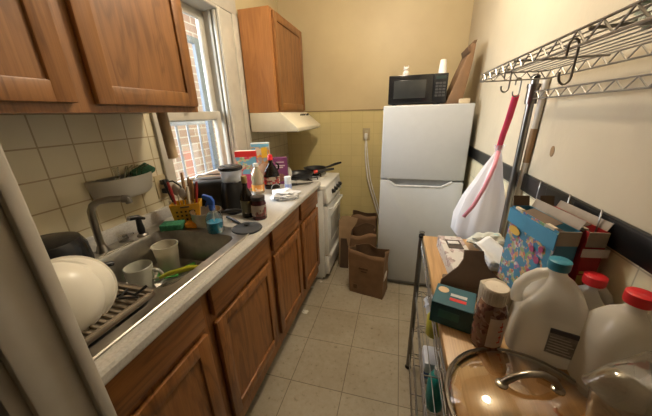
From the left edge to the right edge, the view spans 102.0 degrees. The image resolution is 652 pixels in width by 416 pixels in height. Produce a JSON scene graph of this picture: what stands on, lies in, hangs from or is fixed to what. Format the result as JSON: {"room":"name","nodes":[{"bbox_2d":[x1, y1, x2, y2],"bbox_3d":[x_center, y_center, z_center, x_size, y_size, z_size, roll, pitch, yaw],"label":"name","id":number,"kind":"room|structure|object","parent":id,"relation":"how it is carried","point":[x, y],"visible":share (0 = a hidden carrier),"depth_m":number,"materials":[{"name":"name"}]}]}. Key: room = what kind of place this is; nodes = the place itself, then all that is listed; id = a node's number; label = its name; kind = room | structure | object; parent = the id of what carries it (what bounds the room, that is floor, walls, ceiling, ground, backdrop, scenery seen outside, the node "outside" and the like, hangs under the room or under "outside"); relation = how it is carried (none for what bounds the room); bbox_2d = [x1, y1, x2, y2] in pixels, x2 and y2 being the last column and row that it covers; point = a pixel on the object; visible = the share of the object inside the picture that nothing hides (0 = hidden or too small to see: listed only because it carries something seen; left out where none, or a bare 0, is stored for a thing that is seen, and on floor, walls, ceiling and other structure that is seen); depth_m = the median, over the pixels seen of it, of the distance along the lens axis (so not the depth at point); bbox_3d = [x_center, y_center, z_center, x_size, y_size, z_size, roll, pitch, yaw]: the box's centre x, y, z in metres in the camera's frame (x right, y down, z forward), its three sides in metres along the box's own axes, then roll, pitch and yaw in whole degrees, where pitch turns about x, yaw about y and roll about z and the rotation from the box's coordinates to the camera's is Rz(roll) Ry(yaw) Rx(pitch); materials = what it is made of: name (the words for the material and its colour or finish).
{"room":"kitchen","nodes":[
{"label":"kitchen","id":0,"kind":"room"},
{"bbox_2d":[0,0,288,237],"bbox_3d":[-0.800,-0.433,1.720,0.160,2.500,2.800,4,20,14],"label":"wall","id":1,"kind":"structure","parent":0,"point":[50,157],"depth_m":0.99,"materials":[{"name":"tile"}]},
{"bbox_2d":[0,0,198,113],"bbox_3d":[-0.802,-0.622,0.702,0.318,0.700,0.805,4,20,14],"label":"upper cabinet","id":2,"kind":"object","parent":1,"relation":"attached to","point":[57,56],"visible":1,"depth_m":0.74,"materials":[{"name":"brown wood"}]},
{"bbox_2d":[156,113,178,158],"bbox_3d":[-0.688,-0.313,1.146,0.052,0.197,0.042,4,20,14],"label":"cardboard tube","id":3,"kind":"object","parent":2,"relation":"hanging from","point":[163,120],"visible":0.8,"depth_m":1.13,"materials":[{"name":"cardboard"}]},
{"bbox_2d":[84,171,152,199],"bbox_3d":[-0.837,-0.097,1.131,0.098,0.085,0.280,4,20,14],"label":"sponge caddy","id":4,"kind":"object","parent":1,"relation":"attached to","point":[132,186],"visible":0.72,"depth_m":1.07,"materials":[{"name":"plastic"}]},
{"bbox_2d":[111,165,142,178],"bbox_3d":[-0.834,-0.126,1.127,0.065,0.122,0.151,4,20,14],"label":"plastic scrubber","id":5,"kind":"object","parent":4,"relation":"in","point":[126,167],"visible":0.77,"depth_m":1.10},
{"bbox_2d":[130,163,154,176],"bbox_3d":[-0.822,-0.165,1.185,0.056,0.066,0.096,3,20,13],"label":"pad","id":6,"kind":"object","parent":4,"relation":"in","point":[146,167],"visible":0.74,"depth_m":1.18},
{"bbox_2d":[86,204,171,251],"bbox_3d":[-0.814,0.007,1.408,0.020,0.062,1.665,4,20,14],"label":"backsplash","id":7,"kind":"structure","parent":1,"relation":"attached to","point":[110,236],"depth_m":1.17,"materials":[{"name":"laminate"}]},
{"bbox_2d":[153,174,168,198],"bbox_3d":[-0.832,-0.111,1.341,0.009,0.116,0.072,4,20,14],"label":"wall outlet","id":8,"kind":"object","parent":1,"relation":"attached to","point":[157,178],"visible":0.68,"depth_m":1.33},
{"bbox_2d":[159,179,185,199],"bbox_3d":[-0.767,-0.057,1.373,0.134,0.194,0.046,-9,21,-21],"label":"power cord","id":9,"kind":"object","parent":1,"relation":"attached to","point":[166,180],"visible":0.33,"depth_m":1.33,"materials":[{"name":"black plastic"}]},
{"bbox_2d":[150,0,251,203],"bbox_3d":[-0.808,-0.739,1.603,0.245,1.245,0.867,4,20,14],"label":"window","id":10,"kind":"structure","parent":1,"relation":"in","point":[216,20],"depth_m":1.77,"materials":[{"name":"white paint"}]},
{"bbox_2d":[170,121,218,178],"bbox_3d":[-0.944,-0.436,1.923,0.026,0.371,0.409,4,20,14],"label":"window grille","id":11,"kind":"object","parent":10,"relation":"attached to","point":[209,127],"depth_m":1.95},
{"bbox_2d":[186,34,209,110],"bbox_3d":[-0.919,-0.950,1.889,0.026,0.474,0.117,4,20,14],"label":"window grille","id":12,"kind":"object","parent":10,"relation":"attached to","point":[194,41],"depth_m":1.90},
{"bbox_2d":[237,5,304,112],"bbox_3d":[-0.399,-1.134,2.158,0.252,0.665,0.607,4,20,14],"label":"upper cabinet","id":13,"kind":"object","parent":1,"relation":"attached to","point":[272,54],"visible":0.96,"depth_m":1.93,"materials":[{"name":"brown wood"}]},
{"bbox_2d":[250,112,319,131],"bbox_3d":[-0.321,-0.747,2.276,0.390,0.144,0.605,4,20,14],"label":"range hood","id":14,"kind":"object","parent":13,"relation":"attached to","point":[276,121],"visible":1,"depth_m":2.02,"materials":[{"name":"white metal"}]},
{"bbox_2d":[245,245,448,415],"bbox_3d":[-0.061,1.098,1.244,2.200,0.100,4.300,4,20,14],"label":"floor","id":15,"kind":"structure","parent":0,"point":[346,356],"depth_m":1.61,"materials":[{"name":"tile"}]},
{"bbox_2d":[105,297,227,415],"bbox_3d":[-0.700,0.716,0.917,0.550,0.872,0.362,4,20,14],"label":"base cabinet","id":16,"kind":"object","parent":15,"relation":"on","point":[176,374],"visible":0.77,"depth_m":0.77,"materials":[{"name":"brown wood"}]},
{"bbox_2d":[201,235,278,415],"bbox_3d":[-0.592,0.577,1.297,0.550,0.872,0.476,4,20,14],"label":"base cabinet","id":17,"kind":"object","parent":15,"relation":"on","point":[240,308],"visible":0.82,"depth_m":1.14,"materials":[{"name":"brown wood"}]},
{"bbox_2d":[86,180,320,385],"bbox_3d":[-0.539,0.042,1.346,0.587,0.100,1.670,4,20,14],"label":"countertop","id":18,"kind":"structure","parent":17,"relation":"on","point":[111,362],"depth_m":0.91,"materials":[{"name":"laminate"}]},
{"bbox_2d":[86,195,133,258],"bbox_3d":[-0.821,0.073,0.976,0.137,0.218,0.224,4,20,14],"label":"faucet","id":19,"kind":"object","parent":18,"relation":"on","point":[102,249],"visible":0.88,"depth_m":0.99,"materials":[{"name":"silver metal"}]},
{"bbox_2d":[88,221,248,359],"bbox_3d":[-0.662,0.276,0.954,0.515,0.163,0.737,4,20,14],"label":"sink","id":20,"kind":"object","parent":18,"relation":"in","point":[196,244],"visible":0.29,"depth_m":1.08,"materials":[{"name":"metal"}]},
{"bbox_2d":[82,283,155,345],"bbox_3d":[-0.694,0.273,0.698,0.345,0.020,0.242,4,20,14],"label":"dish rack","id":21,"kind":"object","parent":20,"relation":"on","point":[120,309],"visible":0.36,"depth_m":0.69,"materials":[{"name":"beige plastic"}]},
{"bbox_2d":[40,231,113,266],"bbox_3d":[-0.819,0.166,0.804,0.227,0.153,0.190,4,20,14],"label":"cooking pot","id":22,"kind":"object","parent":21,"relation":"on","point":[68,243],"visible":0.3,"depth_m":0.79,"materials":[{"name":"black metal"}]},
{"bbox_2d":[51,260,106,331],"bbox_3d":[-0.608,0.222,0.593,0.096,0.185,0.193,17,27,41],"label":"mixing bowl","id":23,"kind":"object","parent":21,"relation":"on","point":[84,291],"visible":0.3,"depth_m":0.61,"materials":[{"name":"ceramic"}]},
{"bbox_2d":[51,255,117,313],"bbox_3d":[-0.613,0.216,0.630,0.095,0.182,0.190,17,27,41],"label":"plate","id":24,"kind":"object","parent":21,"relation":"on","point":[100,269],"visible":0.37,"depth_m":0.67,"materials":[{"name":"ceramic"}]},
{"bbox_2d":[116,285,147,298],"bbox_3d":[-0.555,0.235,0.732,0.106,0.034,0.055,4,20,14],"label":"utensil","id":25,"kind":"object","parent":21,"relation":"on","point":[134,295],"visible":0.86,"depth_m":0.72,"materials":[{"name":"black plastic"}]},
{"bbox_2d":[126,215,148,237],"bbox_3d":[-0.816,0.075,1.147,0.064,0.101,0.044,-11,22,-24],"label":"sprayer","id":26,"kind":"object","parent":20,"relation":"on","point":[141,230],"visible":1,"depth_m":1.14,"materials":[{"name":"black plastic"}]},
{"bbox_2d":[122,260,163,287],"bbox_3d":[-0.722,0.272,1.049,0.097,0.106,0.120,16,26,40],"label":"coffee mug","id":27,"kind":"object","parent":20,"relation":"in","point":[141,272],"visible":0.77,"depth_m":1.03,"materials":[{"name":"grey ceramic"}]},
{"bbox_2d":[150,239,179,272],"bbox_3d":[-0.700,0.217,1.169,0.104,0.127,0.104,4,20,14],"label":"cup","id":28,"kind":"object","parent":20,"relation":"in","point":[166,253],"visible":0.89,"depth_m":1.14,"materials":[{"name":"plastic"}]},
{"bbox_2d":[159,220,185,231],"bbox_3d":[-0.709,0.081,1.223,0.096,0.030,0.064,-5,20,-10],"label":"sponge","id":29,"kind":"object","parent":20,"relation":"on","point":[174,225],"visible":0.91,"depth_m":1.20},
{"bbox_2d":[156,271,190,287],"bbox_3d":[-0.591,0.281,1.007,0.145,0.077,0.160,4,20,14],"label":"knife","id":30,"kind":"object","parent":20,"relation":"in","point":[176,279],"visible":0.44,"depth_m":1.05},
{"bbox_2d":[152,265,197,279],"bbox_3d":[-0.599,0.257,1.039,0.212,0.070,0.021,-1,20,1],"label":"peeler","id":31,"kind":"object","parent":30,"relation":"on","point":[189,267],"visible":0.81,"depth_m":1.03,"materials":[{"name":"plastic"}]},
{"bbox_2d":[155,262,195,280],"bbox_3d":[-0.650,0.267,1.147,0.154,0.040,0.066,-8,21,-18],"label":"slotted spatula","id":32,"kind":"object","parent":20,"relation":"in","point":[193,263],"visible":0.39,"depth_m":1.13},
{"bbox_2d":[185,221,196,228],"bbox_3d":[-0.623,0.077,1.234,0.060,0.026,0.040,-3,20,-4],"label":"sponge","id":33,"kind":"object","parent":20,"relation":"on","point":[189,224],"visible":0.73,"depth_m":1.22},
{"bbox_2d":[202,194,224,233],"bbox_3d":[-0.495,0.023,1.156,0.072,0.175,0.072,-2,20,-2],"label":"spray bottle","id":34,"kind":"object","parent":20,"relation":"on","point":[215,225],"visible":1,"depth_m":1.15,"materials":[{"name":"blue plastic"}]},
{"bbox_2d":[169,198,201,221],"bbox_3d":[-0.683,0.019,1.306,0.132,0.100,0.088,-7,20,-15],"label":"basket","id":35,"kind":"object","parent":18,"relation":"on","point":[179,212],"visible":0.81,"depth_m":1.27,"materials":[{"name":"yellow plastic"}]},
{"bbox_2d":[162,179,174,205],"bbox_3d":[-0.745,-0.038,1.280,0.050,0.212,0.016,-7,20,-15],"label":"cutlery","id":36,"kind":"object","parent":35,"relation":"in","point":[163,180],"visible":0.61,"depth_m":1.25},
{"bbox_2d":[166,182,176,205],"bbox_3d":[-0.728,-0.029,1.269,0.032,0.201,0.016,-7,20,-15],"label":"cutlery","id":37,"kind":"object","parent":35,"relation":"in","point":[168,184],"visible":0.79,"depth_m":1.25,"materials":[{"name":"plastic"}]},
{"bbox_2d":[172,184,180,204],"bbox_3d":[-0.721,-0.028,1.288,0.032,0.186,0.012,-7,20,-15],"label":"cutlery","id":38,"kind":"object","parent":35,"relation":"in","point":[175,188],"visible":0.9,"depth_m":1.26,"materials":[{"name":"metal"}]},
{"bbox_2d":[172,184,178,194],"bbox_3d":[-0.722,-0.088,1.267,0.032,0.059,0.012,-7,20,-15],"label":"spoon bowl","id":39,"kind":"object","parent":38,"relation":"on","point":[175,188],"depth_m":1.26,"materials":[{"name":"metal"}]},
{"bbox_2d":[178,188,185,204],"bbox_3d":[-0.688,-0.018,1.284,0.032,0.169,0.012,-7,20,-15],"label":"cutlery","id":40,"kind":"object","parent":35,"relation":"in","point":[182,194],"visible":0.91,"depth_m":1.26,"materials":[{"name":"metal"}]},
{"bbox_2d":[178,188,185,198],"bbox_3d":[-0.689,-0.070,1.265,0.032,0.059,0.012,-7,20,-15],"label":"spoon bowl","id":41,"kind":"object","parent":40,"relation":"on","point":[182,194],"depth_m":1.26,"materials":[{"name":"metal"}]},
{"bbox_2d":[180,172,187,203],"bbox_3d":[-0.685,-0.057,1.293,0.015,0.235,0.015,1,20,6],"label":"cutlery","id":42,"kind":"object","parent":35,"relation":"in","point":[181,173],"visible":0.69,"depth_m":1.27,"materials":[{"name":"wood"}]},
{"bbox_2d":[186,186,190,203],"bbox_3d":[-0.666,-0.022,1.291,0.018,0.170,0.015,-17,25,-36],"label":"cutlery","id":43,"kind":"object","parent":35,"relation":"in","point":[187,187],"visible":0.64,"depth_m":1.27,"materials":[{"name":"wood"}]},
{"bbox_2d":[190,179,193,203],"bbox_3d":[-0.654,-0.042,1.301,0.027,0.201,0.015,-14,23,-31],"label":"cutlery","id":44,"kind":"object","parent":35,"relation":"in","point":[191,180],"visible":0.79,"depth_m":1.28,"materials":[{"name":"wood"}]},
{"bbox_2d":[195,181,197,202],"bbox_3d":[-0.636,-0.036,1.298,0.038,0.191,0.016,-7,20,-15],"label":"cutlery","id":45,"kind":"object","parent":35,"relation":"in","point":[196,183],"visible":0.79,"depth_m":1.28,"materials":[{"name":"plastic"}]},
{"bbox_2d":[192,173,228,208],"bbox_3d":[-0.635,-0.092,1.489,0.227,0.182,0.170,-3,20,-5],"label":"toaster","id":46,"kind":"object","parent":18,"relation":"on","point":[211,186],"visible":0.33,"depth_m":1.41,"materials":[{"name":"black plastic"}]},
{"bbox_2d":[189,205,241,228],"bbox_3d":[-0.524,0.040,1.274,0.237,0.073,0.142,-4,20,-8],"label":"saucepan","id":47,"kind":"object","parent":18,"relation":"on","point":[199,220],"visible":0.63,"depth_m":1.23,"materials":[{"name":"metal"}]},
{"bbox_2d":[218,164,242,214],"bbox_3d":[-0.490,-0.102,1.405,0.129,0.251,0.125,17,27,41],"label":"coffee grinder","id":48,"kind":"object","parent":18,"relation":"on","point":[231,188],"visible":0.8,"depth_m":1.36,"materials":[{"name":"black plastic"}]},
{"bbox_2d":[226,216,261,234],"bbox_3d":[-0.404,0.070,1.248,0.136,0.027,0.259,-19,26,-40],"label":"lid","id":49,"kind":"object","parent":18,"relation":"on","point":[245,228],"visible":1,"depth_m":1.19,"materials":[{"name":"metal"}]},
{"bbox_2d":[240,175,251,217],"bbox_3d":[-0.403,-0.058,1.331,0.063,0.212,0.062,4,20,14],"label":"sauce bottle","id":50,"kind":"object","parent":18,"relation":"on","point":[245,195],"visible":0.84,"depth_m":1.31,"materials":[{"name":"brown glass"}]},
{"bbox_2d":[234,150,259,190],"bbox_3d":[-0.529,-0.251,1.792,0.135,0.273,0.052,-4,20,-8],"label":"cereal box","id":51,"kind":"object","parent":18,"relation":"on","point":[246,158],"visible":0.68,"depth_m":1.76,"materials":[{"name":"cardboard"}]},
{"bbox_2d":[251,163,264,193],"bbox_3d":[-0.456,-0.197,1.747,0.083,0.198,0.082,4,20,14],"label":"oil bottle","id":52,"kind":"object","parent":18,"relation":"on","point":[258,188],"visible":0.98,"depth_m":1.74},
{"bbox_2d":[251,194,266,219],"bbox_3d":[-0.336,-0.005,1.321,0.075,0.117,0.074,4,20,14],"label":"jam jar","id":53,"kind":"object","parent":18,"relation":"on","point":[258,204],"visible":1,"depth_m":1.29,"materials":[{"name":"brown glass"}]},
{"bbox_2d":[250,142,269,186],"bbox_3d":[-0.456,-0.307,1.888,0.125,0.311,0.057,-5,20,-8],"label":"cereal box","id":54,"kind":"object","parent":18,"relation":"on","point":[262,149],"visible":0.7,"depth_m":1.84,"materials":[{"name":"cardboard"}]},
{"bbox_2d":[264,154,279,188],"bbox_3d":[-0.380,-0.255,1.844,0.116,0.237,0.065,-8,21,-18],"label":"syrup bottle","id":55,"kind":"object","parent":18,"relation":"on","point":[271,174],"visible":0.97,"depth_m":1.83,"materials":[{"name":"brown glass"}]},
{"bbox_2d":[273,157,288,183],"bbox_3d":[-0.336,-0.280,1.974,0.100,0.196,0.052,-2,20,-2],"label":"box","id":56,"kind":"object","parent":18,"relation":"on","point":[282,161],"visible":0.56,"depth_m":1.94,"materials":[{"name":"cardboard"}]},
{"bbox_2d":[270,188,301,200],"bbox_3d":[-0.253,-0.101,1.652,0.182,0.070,0.182,0,20,4],"label":"plastic wrapper","id":57,"kind":"object","parent":18,"relation":"on","point":[286,194],"visible":1,"depth_m":1.59,"materials":[{"name":"plastic"}]},
{"bbox_2d":[284,176,291,188],"bbox_3d":[-0.251,-0.157,1.752,0.047,0.108,0.047,4,20,14],"label":"spice shaker","id":58,"kind":"object","parent":18,"relation":"on","point":[287,179],"visible":0.68,"depth_m":1.73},
{"bbox_2d":[268,207,303,347],"bbox_3d":[-0.477,0.428,1.706,0.550,0.872,0.424,4,20,14],"label":"base cabinet","id":59,"kind":"object","parent":15,"relation":"on","point":[285,259],"visible":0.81,"depth_m":1.57,"materials":[{"name":"brown wood"}]},
{"bbox_2d":[298,190,319,300],"bbox_3d":[-0.371,0.291,2.081,0.550,0.872,0.403,4,20,14],"label":"base cabinet","id":60,"kind":"object","parent":15,"relation":"on","point":[308,225],"visible":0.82,"depth_m":1.96,"materials":[{"name":"brown wood"}]},
{"bbox_2d":[304,172,342,278],"bbox_3d":[-0.180,0.124,2.492,0.624,0.900,0.508,4,20,14],"label":"stove","id":61,"kind":"object","parent":15,"relation":"on","point":[328,193],"visible":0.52,"depth_m":2.28,"materials":[{"name":"white metal"}]},
{"bbox_2d":[291,168,333,180],"bbox_3d":[-0.142,-0.295,2.266,0.455,0.061,0.258,-9,21,-20],"label":"frying pan","id":62,"kind":"object","parent":61,"relation":"on","point":[300,175],"visible":0.73,"depth_m":2.29,"materials":[{"name":"black metal"}]},
{"bbox_2d":[304,161,341,173],"bbox_3d":[-0.025,-0.381,2.478,0.385,0.075,0.218,-11,22,-24],"label":"frying pan","id":63,"kind":"object","parent":61,"relation":"on","point":[313,167],"visible":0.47,"depth_m":2.52,"materials":[{"name":"black metal"}]},
{"bbox_2d":[311,172,338,190],"bbox_3d":[-0.214,-0.267,2.359,0.575,0.072,0.508,4,20,14],"label":"cooktop","id":64,"kind":"object","parent":61,"relation":"in","point":[328,180],"depth_m":2.28,"materials":[{"name":"white metal"}]},
{"bbox_2d":[339,215,357,267],"bbox_3d":[0.204,0.323,2.466,0.175,0.524,0.049,3,20,12],"label":"bag","id":65,"kind":"object","parent":15,"relation":"on","point":[346,223],"visible":0.91,"depth_m":2.46,"materials":[{"name":"paper"}]},
{"bbox_2d":[350,223,376,246],"bbox_3d":[0.350,0.374,2.468,0.240,0.422,0.222,1,20,8],"label":"bag","id":66,"kind":"object","parent":15,"relation":"on","point":[365,232],"visible":0.45,"depth_m":2.35,"materials":[{"name":"paper"}]},
{"bbox_2d":[350,210,376,245],"bbox_3d":[0.389,0.249,2.738,0.269,0.473,0.216,3,20,12],"label":"bag","id":67,"kind":"object","parent":15,"relation":"on","point":[363,217],"visible":0.38,"depth_m":2.59,"materials":[{"name":"paper"}]},
{"bbox_2d":[348,243,389,299],"bbox_3d":[0.349,0.496,2.158,0.291,0.399,0.180,8,22,25],"label":"bag","id":68,"kind":"object","parent":15,"relation":"on","point":[368,264],"visible":1,"depth_m":2.10,"materials":[{"name":"paper"}]},
{"bbox_2d":[377,103,474,285],"bbox_3d":[0.779,-0.117,2.290,0.577,1.440,0.644,4,20,14],"label":"refrigerator","id":69,"kind":"object","parent":15,"relation":"on","point":[425,148],"visible":0.81,"depth_m":1.92,"materials":[{"name":"white metal"}]},
{"bbox_2d":[388,73,448,105],"bbox_3d":[0.661,-0.856,1.940,0.380,0.193,0.312,4,20,14],"label":"microwave","id":70,"kind":"object","parent":69,"relation":"on","point":[418,89],"visible":0.97,"depth_m":1.80,"materials":[{"name":"black plastic"}]},
{"bbox_2d":[438,59,446,72],"bbox_3d":[0.784,-0.946,1.769,0.055,0.085,0.055,4,20,14],"label":"paper cup","id":71,"kind":"object","parent":70,"relation":"on","point":[443,63],"visible":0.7,"depth_m":1.75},
{"bbox_2d":[441,39,477,103],"bbox_3d":[0.905,-0.914,1.821,0.142,0.370,0.264,4,20,14],"label":"cutting board","id":72,"kind":"object","parent":69,"relation":"on","point":[456,89],"visible":0.88,"depth_m":1.73,"materials":[{"name":"wood"}]},
{"bbox_2d":[458,98,469,103],"bbox_3d":[0.908,-0.702,1.734,0.060,0.030,0.060,4,20,14],"label":"box","id":73,"kind":"object","parent":69,"relation":"on","point":[465,100],"visible":0.9,"depth_m":1.71,"materials":[{"name":"cardboard"}]},
{"bbox_2d":[504,78,550,239],"bbox_3d":[0.807,0.229,1.229,0.026,1.500,0.136,4,20,14],"label":"handle","id":74,"kind":"object","parent":15,"relation":"on","point":[545,84],"visible":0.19,"depth_m":0.99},
{"bbox_2d":[405,0,651,415],"bbox_3d":[0.496,0.376,0.808,0.369,1.523,0.991,4,20,14],"label":"rack","id":75,"kind":"object","parent":15,"relation":"on","point":[474,391],"visible":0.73,"depth_m":0.58,"materials":[{"name":"silver metal"}]},
{"bbox_2d":[409,353,418,415],"bbox_3d":[0.510,1.004,1.033,0.331,0.035,0.952,4,20,14],"label":"shelf","id":76,"kind":"object","parent":75,"relation":"attached to","point":[410,354],"depth_m":1.35,"materials":[{"name":"silver metal"}]},
{"bbox_2d":[411,326,425,415],"bbox_3d":[0.505,0.825,0.969,0.331,0.035,0.952,4,20,14],"label":"shelf","id":77,"kind":"object","parent":75,"relation":"attached to","point":[412,327],"depth_m":1.22,"materials":[{"name":"silver metal"}]},
{"bbox_2d":[415,291,427,415],"bbox_3d":[0.500,0.608,0.891,0.331,0.035,0.952,4,20,14],"label":"shelf","id":78,"kind":"object","parent":75,"relation":"attached to","point":[416,292],"depth_m":1.04,"materials":[{"name":"silver metal"}]},
{"bbox_2d":[423,295,432,314],"bbox_3d":[0.484,0.435,1.181,0.093,0.095,0.131,4,20,14],"label":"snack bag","id":79,"kind":"object","parent":75,"relation":"on","point":[426,305],"visible":0.23,"depth_m":1.17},
{"bbox_2d":[420,345,443,383],"bbox_3d":[0.458,0.682,1.144,0.081,0.120,0.101,4,20,14],"label":"pack","id":80,"kind":"object","parent":75,"relation":"on","point":[432,359],"visible":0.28,"depth_m":1.11},
{"bbox_2d":[425,312,439,338],"bbox_3d":[0.438,0.462,1.069,0.056,0.125,0.055,4,20,14],"label":"bottle","id":81,"kind":"object","parent":75,"relation":"on","point":[429,330],"visible":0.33,"depth_m":1.06,"materials":[{"name":"yellow plastic"}]},
{"bbox_2d":[426,364,443,412],"bbox_3d":[0.421,0.687,1.013,0.064,0.200,0.064,4,20,14],"label":"bottle","id":82,"kind":"object","parent":75,"relation":"on","point":[436,390],"visible":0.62,"depth_m":0.99,"materials":[{"name":"teal plastic"}]},
{"bbox_2d":[429,283,476,333],"bbox_3d":[0.347,0.270,0.722,0.100,0.066,0.091,11,23,30],"label":"box","id":83,"kind":"object","parent":75,"relation":"on","point":[452,307],"visible":1,"depth_m":0.69,"materials":[{"name":"cardboard"}]},
{"bbox_2d":[437,236,468,272],"bbox_3d":[0.482,0.185,0.967,0.090,0.055,0.290,3,20,11],"label":"box","id":84,"kind":"object","parent":75,"relation":"on","point":[451,249],"visible":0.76,"depth_m":0.99,"materials":[{"name":"cardboard"}]},
{"bbox_2d":[440,250,501,296],"bbox_3d":[0.452,0.199,0.811,0.194,0.134,0.069,3,20,12],"label":"insert","id":85,"kind":"object","parent":75,"relation":"on","point":[467,276],"visible":0.66,"depth_m":0.80,"materials":[{"name":"cardboard"}]},
{"bbox_2d":[466,232,504,250],"bbox_3d":[0.657,0.135,1.077,0.158,0.067,0.119,4,20,14],"label":"dish towel","id":86,"kind":"object","parent":75,"relation":"on","point":[478,236],"visible":0.54,"depth_m":1.06,"materials":[{"name":"fabric"}]},
{"bbox_2d":[475,236,502,271],"bbox_3d":[0.585,0.170,0.926,0.086,0.108,0.101,-2,20,-2],"label":"paper napkin","id":87,"kind":"object","parent":75,"relation":"on","point":[492,249],"visible":0.62,"depth_m":0.92,"materials":[{"name":"paper"}]},
{"bbox_2d":[470,278,512,348],"bbox_3d":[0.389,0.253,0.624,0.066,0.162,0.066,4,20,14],"label":"bottle","id":88,"kind":"object","parent":75,"relation":"on","point":[490,319],"visible":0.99,"depth_m":0.60,"materials":[{"name":"plastic"}]},
{"bbox_2d":[500,69,511,92],"bbox_3d":[0.486,-0.342,0.712,0.026,0.059,0.004,-3,20,-5],"label":"s-hook","id":89,"kind":"object","parent":75,"relation":"hanging from","point":[507,69],"visible":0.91,"depth_m":0.71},
{"bbox_2d":[512,77,521,96],"bbox_3d":[0.659,-0.417,0.911,0.028,0.063,0.004,-2,20,-2],"label":"s-hook","id":90,"kind":"object","parent":75,"relation":"hanging from","point":[518,77],"visible":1,"depth_m":0.91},
{"bbox_2d":[451,95,519,238],"bbox_3d":[0.690,-0.141,1.168,0.200,0.645,0.246,16,26,41],"label":"trash bag","id":91,"kind":"object","parent":90,"relation":"hanging from","point":[480,207],"visible":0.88,"depth_m":1.18,"materials":[{"name":"plastic"}]},
{"bbox_2d":[444,347,616,415],"bbox_3d":[0.379,0.348,0.475,0.299,0.083,0.299,4,20,14],"label":"lid","id":92,"kind":"object","parent":75,"relation":"on","point":[503,383],"visible":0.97,"depth_m":0.52,"materials":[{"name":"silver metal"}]},
{"bbox_2d":[497,196,585,288],"bbox_3d":[0.586,0.135,0.745,0.066,0.293,0.209,0,20,5],"label":"cereal box","id":93,"kind":"object","parent":75,"relation":"on","point":[539,231],"visible":0.53,"depth_m":0.71,"materials":[{"name":"blue cardboard"}]},
{"bbox_2d":[504,256,588,369],"bbox_3d":[0.504,0.220,0.608,0.137,0.230,0.131,11,23,30],"label":"milk jug","id":94,"kind":"object","parent":75,"relation":"on","point":[548,312],"visible":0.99,"depth_m":0.57,"materials":[{"name":"plastic"}]},
{"bbox_2d":[480,0,651,82],"bbox_3d":[0.528,-0.306,0.508,0.199,0.029,0.877,4,20,14],"label":"shelf","id":95,"kind":"object","parent":75,"relation":"attached to","point":[624,24],"depth_m":0.52,"materials":[{"name":"silver metal"}]},
{"bbox_2d":[557,37,580,85],"bbox_3d":[0.410,-0.247,0.447,0.032,0.073,0.004,-6,20,-13],"label":"s-hook","id":96,"kind":"object","parent":75,"relation":"hanging from","point":[578,40],"visible":0.95,"depth_m":0.45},
{"bbox_2d":[540,195,613,284],"bbox_3d":[0.645,0.137,0.734,0.058,0.295,0.207,1,20,8],"label":"cereal box","id":97,"kind":"object","parent":75,"relation":"on","point":[590,251],"visible":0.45,"depth_m":0.63,"materials":[{"name":"red cardboard"}]},
{"bbox_2d":[578,271,613,310],"bbox_3d":[0.613,0.237,0.620,0.088,0.183,0.078,7,21,22],"label":"milk jug","id":98,"kind":"object","parent":75,"relation":"on","point":[595,292],"visible":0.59,"depth_m":0.59,"materials":[{"name":"plastic"}]},
{"bbox_2d":[567,287,651,413],"bbox_3d":[0.567,0.257,0.504,0.111,0.226,0.102,6,21,20],"label":"milk jug","id":99,"kind":"object","parent":75,"relation":"on","point":[609,333],"visible":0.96,"depth_m":0.48,"materials":[{"name":"plastic"}]},
{"bbox_2d":[582,351,651,415],"bbox_3d":[0.509,0.315,0.400,0.159,0.130,0.140,-6,20,-12],"label":"clear container","id":100,"kind":"object","parent":75,"relation":"on","point":[607,390],"visible":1,"depth_m":0.46,"materials":[{"name":"plastic"}]},
{"bbox_2d":[632,0,651,28],"bbox_3d":[0.521,-0.343,0.361,0.112,0.138,0.231,4,20,14],"label":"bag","id":101,"kind":"object","parent":75,"relation":"on","point":[647,1],"visible":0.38,"depth_m":0.42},
{"bbox_2d":[277,0,473,244],"bbox_3d":[0.431,-0.805,2.668,2.200,2.500,0.200,4,20,14],"label":"wall","id":102,"kind":"structure","parent":0,"point":[351,49],"depth_m":2.42,"materials":[{"name":"paint"}]},
{"bbox_2d":[304,109,383,111],"bbox_3d":[0.377,-0.937,2.522,1.650,0.009,0.006,4,20,14],"label":"trim","id":103,"kind":"structure","parent":102,"relation":"attached to","point":[363,109],"depth_m":2.57,"materials":[{"name":"tile"}]},
{"bbox_2d":[363,128,369,139],"bbox_3d":[0.396,-0.724,2.592,0.072,0.116,0.009,4,20,14],"label":"wall outlet","id":104,"kind":"object","parent":102,"relation":"attached to","point":[365,130],"visible":0.77,"depth_m":2.58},
{"bbox_2d":[364,133,378,217],"bbox_3d":[0.485,-0.281,2.701,0.201,0.932,0.036,4,20,14],"label":"power cord","id":105,"kind":"object","parent":102,"relation":"hanging from","point":[365,134],"visible":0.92,"depth_m":2.68,"materials":[{"name":"white plastic"}]},
{"bbox_2d":[455,0,651,415],"bbox_3d":[0.990,-0.282,1.160,0.302,2.500,3.000,4,20,14],"label":"wall","id":106,"kind":"structure","parent":0,"point":[596,149],"depth_m":0.78,"materials":[{"name":"paint"}]},
{"bbox_2d":[468,145,651,273],"bbox_3d":[0.830,-0.156,1.195,0.012,0.068,2.700,4,20,14],"label":"trim","id":107,"kind":"structure","parent":106,"relation":"attached to","point":[633,243],"depth_m":0.61,"materials":[{"name":"black tile"}]},
{"bbox_3d":[-0.240,0.063,0.289,2.200,2.500,0.060,4,20,14],"label":"wall","id":108,"kind":"structure","parent":0,"visible":0},
{"bbox_2d":[0,144,116,415],"bbox_3d":[-0.024,0.219,0.282,1.120,2.200,0.102,4,20,14],"label":"door","id":109,"kind":"structure","parent":108,"relation":"in","point":[48,367],"depth_m":0.39,"materials":[{"name":"grey paint"}]},
{"label":"outside","id":110,"kind":"structure","parent":0,"visible":0},
{"bbox_2d":[171,13,219,180],"bbox_3d":[-1.534,-0.970,4.170,1.230,4.900,3.570,4,20,14],"label":"wall","id":111,"kind":"structure","parent":110,"point":[189,22],"depth_m":2.59,"materials":[{"name":"brick"}]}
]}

